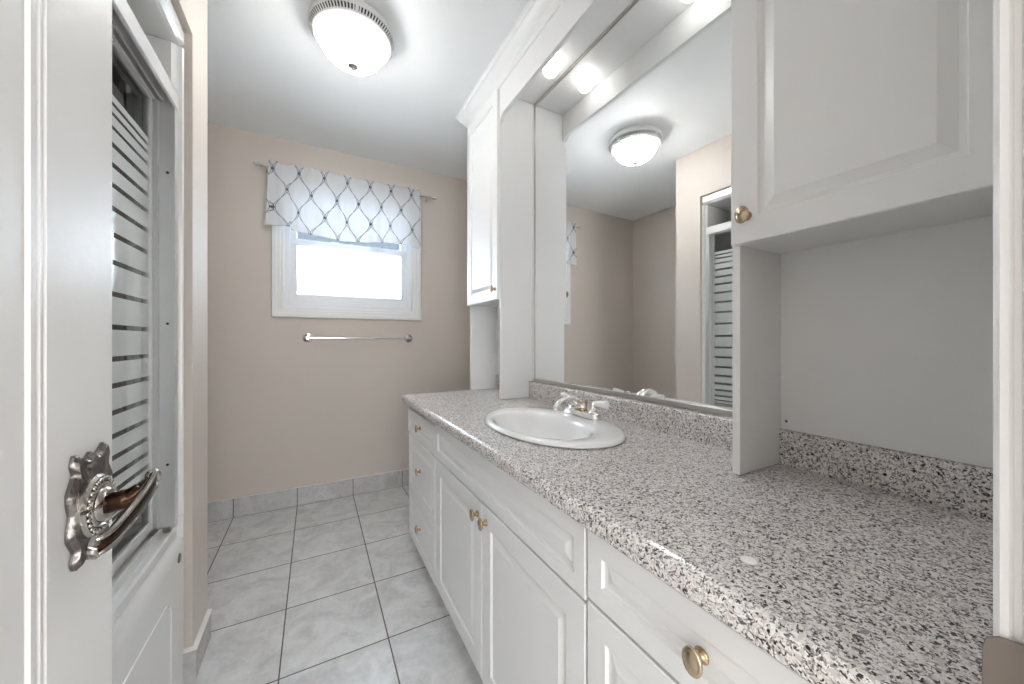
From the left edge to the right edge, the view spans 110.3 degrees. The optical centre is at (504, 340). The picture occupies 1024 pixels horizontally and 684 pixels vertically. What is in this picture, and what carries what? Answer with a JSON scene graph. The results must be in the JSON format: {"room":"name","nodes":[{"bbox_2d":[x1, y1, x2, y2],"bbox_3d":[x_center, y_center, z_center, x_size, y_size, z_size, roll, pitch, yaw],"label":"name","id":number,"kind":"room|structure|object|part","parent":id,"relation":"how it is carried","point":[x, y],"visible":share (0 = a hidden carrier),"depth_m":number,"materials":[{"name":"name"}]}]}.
{"room":"bathroom","nodes":[
{"label":"bathroom","id":0,"kind":"room"},
{"bbox_2d":[147,0,206,648],"bbox_3d":[-1.370,-0.115,0.869,0.898,2.430,2.921,0,0,-28],"label":"wall","id":1,"kind":"structure","parent":0,"point":[191,14],"depth_m":1.19,"materials":[{"name":"beige paint"}]},
{"bbox_2d":[183,608,211,683],"bbox_3d":[-1.060,1.047,1.234,0.035,0.104,0.196,0,0,-28],"label":"baseboard","id":2,"kind":"structure","parent":1,"relation":"attached to","point":[193,656],"depth_m":1.17,"materials":[{"name":"white wood"}]},
{"bbox_2d":[184,484,483,683],"bbox_3d":[-0.142,1.140,0.480,2.700,0.080,4.781,0,0,-28],"label":"floor","id":3,"kind":"structure","parent":0,"point":[340,590],"depth_m":1.51,"materials":[{"name":"grey tile"}]},
{"bbox_2d":[112,514,183,683],"bbox_3d":[-1.032,0.829,0.326,0.778,0.540,1.454,0,0,-28],"label":"bathtub","id":4,"kind":"object","parent":3,"relation":"on","point":[148,635],"visible":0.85,"depth_m":0.95,"materials":[{"name":"white plastic"}]},
{"bbox_2d":[112,0,178,625],"bbox_3d":[-0.734,-0.083,0.473,0.090,1.394,1.429,0,0,-28],"label":"sliding shower door","id":5,"kind":"structure","parent":4,"relation":"on","point":[144,127],"depth_m":1.02,"materials":[{"name":"white glass"}]},
{"bbox_3d":[-0.909,-0.092,0.756,0.006,1.284,0.725,0,0,-28],"label":"pane","id":6,"kind":"part","parent":5,"relation":"part of","materials":[{"name":"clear glass"}]},
{"bbox_3d":[-0.909,-0.094,0.756,0.020,1.344,0.749,0,0,-28],"label":"door panel","id":7,"kind":"part","parent":5,"relation":"part of","materials":[{"name":"white glass"}]},
{"bbox_3d":[-0.734,-0.753,0.473,0.090,0.054,1.429,0,0,-28],"label":"rail","id":8,"kind":"part","parent":5,"relation":"part of","materials":[{"name":"white metal"}]},
{"bbox_3d":[-0.688,0.911,0.499,0.004,0.317,1.236,0,0,-28],"label":"apron moulding","id":9,"kind":"part","parent":4,"relation":"part of","materials":[{"name":"white plastic"}]},
{"bbox_2d":[126,0,183,514],"bbox_3d":[-1.034,-0.219,0.325,0.775,1.550,1.454,0,0,-28],"label":"door frame","id":10,"kind":"structure","parent":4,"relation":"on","point":[158,20],"depth_m":1.14,"materials":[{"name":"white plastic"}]},
{"bbox_3d":[-1.034,-0.967,0.325,0.775,0.054,1.454,0,0,-28],"label":"panel","id":11,"kind":"part","parent":10,"relation":"part of","materials":[{"name":"white plastic"}]},
{"bbox_3d":[-1.034,-0.191,0.325,0.775,1.494,1.454,0,0,-28],"label":"wall panel","id":12,"kind":"part","parent":10,"relation":"part of","materials":[{"name":"white plastic"}]},
{"bbox_2d":[408,407,437,584],"bbox_3d":[-0.147,0.713,1.789,0.614,0.772,0.474,0,0,-28],"label":"base cabinet","id":13,"kind":"object","parent":3,"relation":"on","point":[422,459],"visible":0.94,"depth_m":1.61,"materials":[{"name":"white wood"}]},
{"bbox_3d":[-0.386,0.410,1.661,0.019,0.120,0.470,0,0,-28],"label":"drawer","id":14,"kind":"part","parent":13,"relation":"part of","materials":[{"name":"white wood"}]},
{"bbox_3d":[-0.383,0.877,1.653,0.019,0.236,0.454,0,0,-28],"label":"drawer","id":15,"kind":"part","parent":13,"relation":"part of","materials":[{"name":"white wood"}]},
{"bbox_3d":[-0.383,0.615,1.653,0.019,0.277,0.454,0,0,-28],"label":"drawer","id":16,"kind":"part","parent":13,"relation":"part of","materials":[{"name":"white wood"}]},
{"bbox_2d":[435,424,589,683],"bbox_3d":[0.179,0.713,1.177,0.614,0.772,0.912,0,0,-28],"label":"base cabinet","id":17,"kind":"object","parent":3,"relation":"on","point":[512,566],"visible":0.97,"depth_m":0.90,"materials":[{"name":"white wood"}]},
{"bbox_3d":[-0.164,0.734,1.243,0.019,0.516,0.447,0,0,-28],"label":"door","id":18,"kind":"part","parent":17,"relation":"part of","materials":[{"name":"white wood"}]},
{"bbox_3d":[-0.091,0.517,1.059,0.026,0.036,0.027,0,0,-28],"label":"knob","id":19,"kind":"part","parent":17,"relation":"part of","materials":[{"name":"gold metal"}]},
{"bbox_3d":[-0.063,0.517,1.006,0.026,0.036,0.027,0,0,-28],"label":"knob","id":20,"kind":"part","parent":17,"relation":"part of","materials":[{"name":"gold metal"}]},
{"bbox_3d":[-0.060,0.403,1.048,0.019,0.134,0.908,0,0,-28],"label":"false panel","id":21,"kind":"part","parent":17,"relation":"part of","materials":[{"name":"white wood"}]},
{"bbox_3d":[0.048,0.734,0.845,0.019,0.516,0.448,0,0,-28],"label":"door","id":22,"kind":"part","parent":17,"relation":"part of","materials":[{"name":"white wood"}]},
{"bbox_2d":[402,375,992,683],"bbox_3d":[0.163,0.267,1.216,0.610,0.116,1.906,0,0,-28],"label":"countertop","id":23,"kind":"structure","parent":17,"relation":"on","point":[875,564],"depth_m":0.56,"materials":[{"name":"stone"}]},
{"bbox_2d":[484,407,625,448],"bbox_3d":[0.148,0.349,1.218,0.394,0.152,0.584,0,0,-28],"label":"washbasin","id":24,"kind":"object","parent":23,"relation":"in","point":[536,425],"visible":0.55,"depth_m":1.25,"materials":[{"name":"white ceramic"}]},
{"bbox_2d":[553,392,609,420],"bbox_3d":[0.239,0.234,1.277,0.158,0.076,0.252,0,0,-28],"label":"faucet","id":25,"kind":"object","parent":23,"relation":"on","point":[581,411],"visible":1,"depth_m":1.25,"materials":[{"name":"silver metal"}]},
{"bbox_3d":[0.242,0.217,1.388,0.028,0.028,0.059,0,0,-28],"label":"lever","id":26,"kind":"part","parent":25,"relation":"part of","materials":[{"name":"white ceramic"}]},
{"bbox_3d":[0.233,0.226,1.274,0.143,0.060,0.031,0,0,-28],"label":"spout","id":27,"kind":"part","parent":25,"relation":"part of","materials":[{"name":"silver metal"}]},
{"bbox_3d":[0.256,0.234,1.349,0.037,0.047,0.037,0,0,-28],"label":"handle","id":28,"kind":"part","parent":25,"relation":"part of","materials":[{"name":"silver metal"}]},
{"bbox_3d":[0.282,0.262,1.300,0.060,0.020,0.188,0,0,-28],"label":"plate","id":29,"kind":"part","parent":25,"relation":"part of","materials":[{"name":"silver metal"}]},
{"bbox_3d":[0.308,0.234,1.251,0.037,0.047,0.037,0,0,-28],"label":"handle","id":30,"kind":"part","parent":25,"relation":"part of","materials":[{"name":"silver metal"}]},
{"bbox_3d":[0.332,0.217,1.218,0.028,0.028,0.059,0,0,-28],"label":"lever","id":31,"kind":"part","parent":25,"relation":"part of","materials":[{"name":"white ceramic"}]},
{"bbox_2d":[496,375,992,519],"bbox_3d":[0.410,0.249,1.344,0.054,0.081,1.900,0,0,-28],"label":"backsplash","id":32,"kind":"structure","parent":23,"relation":"on","point":[963,487],"depth_m":0.74,"materials":[{"name":"stone"}]},
{"bbox_2d":[740,556,757,565],"bbox_3d":[0.320,0.288,0.467,0.019,0.002,0.019,0,0,-28],"label":"cap","id":33,"kind":"object","parent":23,"relation":"on","point":[748,560],"visible":1,"depth_m":0.47,"materials":[{"name":"white"}]},
{"bbox_2d":[731,0,992,474],"bbox_3d":[0.669,-0.473,0.637,0.261,1.524,0.409,0,0,-28],"label":"upper cabinet","id":34,"kind":"object","parent":23,"relation":"on","point":[862,130],"visible":1,"depth_m":0.64,"materials":[{"name":"white wood"}]},
{"bbox_3d":[0.487,-0.256,0.728,0.026,0.036,0.027,0,0,-28],"label":"knob","id":35,"kind":"part","parent":34,"relation":"part of","materials":[{"name":"gold metal"}]},
{"bbox_3d":[0.596,-0.473,0.821,0.217,1.524,0.016,0,0,-28],"label":"panel","id":36,"kind":"part","parent":34,"relation":"part of","materials":[{"name":"white wood"}]},
{"bbox_3d":[0.578,-0.717,0.605,0.018,1.028,0.366,0,0,-28],"label":"door","id":37,"kind":"part","parent":34,"relation":"part of","materials":[{"name":"white wood"}]},
{"bbox_3d":[0.762,-0.514,0.687,0.050,1.442,0.377,0,0,-28],"label":"panel","id":38,"kind":"part","parent":34,"relation":"part of","materials":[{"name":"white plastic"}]},
{"bbox_2d":[588,530,810,683],"bbox_3d":[0.496,0.713,0.581,0.614,0.772,0.436,0,0,-28],"label":"base cabinet","id":39,"kind":"object","parent":3,"relation":"on","point":[642,630],"visible":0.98,"depth_m":0.52,"materials":[{"name":"white wood"}]},
{"bbox_3d":[0.257,0.597,0.453,0.019,0.263,0.430,0,0,-28],"label":"drawer","id":40,"kind":"part","parent":39,"relation":"part of","materials":[{"name":"white wood"}]},
{"bbox_3d":[0.237,0.396,0.442,0.026,0.036,0.027,0,0,-28],"label":"knob","id":41,"kind":"part","parent":39,"relation":"part of","materials":[{"name":"gold metal"}]},
{"bbox_2d":[207,122,469,501],"bbox_3d":[-1.235,-0.115,2.533,2.500,2.430,0.110,0,0,-28],"label":"wall","id":42,"kind":"structure","parent":0,"point":[284,411],"depth_m":2.40,"materials":[{"name":"beige paint"}]},
{"bbox_2d":[207,468,408,521],"bbox_3d":[-1.206,1.039,2.478,2.500,0.120,0.012,0,0,-28],"label":"baseboard","id":43,"kind":"structure","parent":42,"relation":"attached to","point":[221,509],"depth_m":2.39,"materials":[{"name":"grey tile"}]},
{"bbox_2d":[253,162,436,202],"bbox_3d":[-1.062,-1.100,2.520,1.181,0.034,0.074,0,0,-28],"label":"curtain rod","id":44,"kind":"object","parent":42,"relation":"attached to","point":[254,163],"visible":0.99,"depth_m":2.31,"materials":[{"name":"silver metal"}]},
{"bbox_2d":[265,160,420,248],"bbox_3d":[-1.070,-0.916,2.468,0.988,0.460,0.018,0,0,-28],"label":"curtain valance","id":45,"kind":"object","parent":44,"relation":"hanging from","point":[311,201],"visible":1,"depth_m":2.45,"materials":[{"name":"fabric"}]},
{"bbox_2d":[271,199,420,320],"bbox_3d":[-1.101,-0.627,2.579,0.980,0.945,0.104,0,0,-28],"label":"window","id":46,"kind":"structure","parent":42,"relation":"in","point":[312,276],"depth_m":2.54,"materials":[{"name":"white paint"}]},
{"bbox_3d":[-1.109,-0.624,2.594,0.839,0.812,0.071,0,0,-28],"label":"frame","id":47,"kind":"part","parent":46,"relation":"part of","materials":[{"name":"white plastic"}]},
{"bbox_3d":[-1.119,-0.828,2.611,0.779,0.343,0.022,0,0,-28],"label":"sash","id":48,"kind":"part","parent":46,"relation":"part of","materials":[{"name":"white plastic"}]},
{"bbox_3d":[-1.119,-0.828,2.611,0.693,0.257,0.004,0,0,-28],"label":"pane","id":49,"kind":"part","parent":46,"relation":"part of","materials":[{"name":"clear glass"}]},
{"bbox_3d":[-1.104,-0.482,2.583,0.775,0.409,0.035,0,0,-28],"label":"sash","id":50,"kind":"part","parent":46,"relation":"part of","materials":[{"name":"white plastic"}]},
{"bbox_3d":[-1.107,-0.482,2.588,0.693,0.327,0.004,0,0,-28],"label":"pane","id":51,"kind":"part","parent":46,"relation":"part of","materials":[{"name":"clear glass"}]},
{"bbox_2d":[303,334,411,342],"bbox_3d":[-1.021,-0.018,2.546,0.736,0.062,0.066,0,0,-28],"label":"towel bar","id":52,"kind":"object","parent":42,"relation":"attached to","point":[307,338],"visible":1,"depth_m":2.50,"materials":[{"name":"silver metal"}]},
{"bbox_3d":[-1.319,-0.018,2.387,0.062,0.062,0.066,0,0,-28],"label":"post","id":53,"kind":"part","parent":52,"relation":"part of","materials":[{"name":"silver metal"}]},
{"bbox_3d":[-0.724,-0.018,2.704,0.062,0.062,0.066,0,0,-28],"label":"post","id":54,"kind":"part","parent":52,"relation":"part of","materials":[{"name":"silver metal"}]},
{"bbox_2d":[207,0,528,180],"bbox_3d":[-0.142,-1.370,0.480,2.700,0.080,4.781,0,0,-28],"label":"ceiling","id":55,"kind":"structure","parent":0,"point":[267,73],"depth_m":1.79,"materials":[{"name":"paint"}]},
{"bbox_2d":[308,0,394,75],"bbox_3d":[-0.642,-1.235,1.510,0.337,0.188,0.337,0,0,-28],"label":"ceiling light","id":56,"kind":"object","parent":55,"relation":"attached to","point":[353,35],"visible":1,"depth_m":1.43,"materials":[{"name":"white glass"}]},
{"bbox_3d":[-0.642,-1.216,1.510,0.274,0.105,0.274,0,0,-28],"label":"lamp shade","id":57,"kind":"part","parent":56,"relation":"part of","materials":[{"name":"white glass"}]},
{"bbox_2d":[456,0,563,129],"bbox_3d":[0.294,-1.282,1.319,0.282,0.092,1.964,0,0,-28],"label":"crown molding","id":58,"kind":"structure","parent":55,"relation":"attached to","point":[536,14],"depth_m":1.59,"materials":[{"name":"white wood"}]},
{"bbox_3d":[-0.052,-0.115,-0.038,2.172,2.430,0.102,0,0,-28],"label":"wall","id":59,"kind":"structure","parent":0,"visible":0},
{"bbox_2d":[0,0,161,683],"bbox_3d":[-0.350,0.080,0.195,0.098,2.020,0.613,0,0,-28],"label":"door","id":60,"kind":"structure","parent":59,"relation":"in","point":[59,497],"depth_m":0.36,"materials":[{"name":"white paint"}]},
{"bbox_3d":[-0.472,0.186,0.408,0.008,0.126,0.082,0,0,-28],"label":"handle plate","id":61,"kind":"part","parent":60,"relation":"part of","materials":[{"name":"grey metal"}]},
{"bbox_3d":[-0.410,0.183,0.392,0.020,0.045,0.110,0,0,-19],"label":"lever","id":62,"kind":"part","parent":60,"relation":"part of","materials":[{"name":"brown metal"}]},
{"bbox_3d":[-0.410,0.183,0.391,0.019,0.055,0.116,0,0,-24],"label":"lever trim","id":63,"kind":"part","parent":60,"relation":"part of","materials":[{"name":"silver metal"}]},
{"bbox_2d":[982,0,1023,683],"bbox_3d":[0.373,0.050,0.199,0.072,2.100,0.120,0,0,-28],"label":"trim","id":64,"kind":"structure","parent":59,"relation":"attached to","point":[1002,652],"depth_m":0.23,"materials":[{"name":"white paint"}]},
{"bbox_3d":[0.325,0.228,0.227,0.002,0.072,0.024,0,0,-38],"label":"strike plate","id":65,"kind":"part","parent":64,"relation":"part of","materials":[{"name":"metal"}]},
{"bbox_3d":[0.430,-0.115,1.822,0.428,2.430,2.931,0,0,-28],"label":"wall","id":66,"kind":"structure","parent":0,"visible":0},
{"bbox_2d":[467,89,533,398],"bbox_3d":[-0.039,-0.473,1.966,0.261,1.524,0.406,0,0,-28],"label":"upper cabinet","id":67,"kind":"object","parent":66,"relation":"attached to","point":[500,155],"visible":0.95,"depth_m":1.81,"materials":[{"name":"white wood"}]},
{"bbox_3d":[-0.105,-0.473,2.138,0.217,1.524,0.016,0,0,-28],"label":"panel","id":68,"kind":"part","parent":67,"relation":"part of","materials":[{"name":"white wood"}]},
{"bbox_3d":[-0.120,-0.717,1.915,0.018,1.028,0.388,0,0,-28],"label":"door","id":69,"kind":"part","parent":67,"relation":"part of","materials":[{"name":"white wood"}]},
{"bbox_3d":[0.058,-0.514,2.010,0.050,1.442,0.362,0,0,-28],"label":"panel","id":70,"kind":"part","parent":67,"relation":"part of","materials":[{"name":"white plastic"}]},
{"bbox_3d":[0.073,-0.473,1.804,0.217,1.524,0.016,0,0,-28],"label":"panel","id":71,"kind":"part","parent":67,"relation":"part of","materials":[{"name":"white wood"}]},
{"bbox_2d":[518,0,632,103],"bbox_3d":[0.340,-1.224,1.315,0.205,0.016,1.093,0,0,-28],"label":"board","id":72,"kind":"object","parent":66,"relation":"attached to","point":[605,12],"visible":0.38,"depth_m":1.45,"materials":[{"name":"white wood"}]},
{"bbox_2d":[500,0,599,121],"bbox_3d":[0.241,-1.153,1.262,0.018,0.163,1.093,0,0,-28],"label":"valance board","id":73,"kind":"object","parent":72,"relation":"attached to","point":[570,14],"visible":1,"depth_m":1.41,"materials":[{"name":"white wood"}]},
{"bbox_2d":[543,56,558,77],"bbox_3d":[0.201,-1.182,1.548,0.072,0.068,0.072,0,0,-28],"label":"globe lamp","id":74,"kind":"object","parent":72,"relation":"attached to","point":[551,69],"visible":0.79,"depth_m":1.53,"materials":[{"name":"white glass"}]},
{"bbox_2d":[533,0,732,416],"bbox_3d":[0.417,-0.503,1.356,0.013,1.422,1.095,0,0,-29],"label":"vanity mirror","id":75,"kind":"object","parent":66,"relation":"attached to","point":[633,250],"visible":0.66,"depth_m":1.24,"materials":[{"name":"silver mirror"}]}
]}

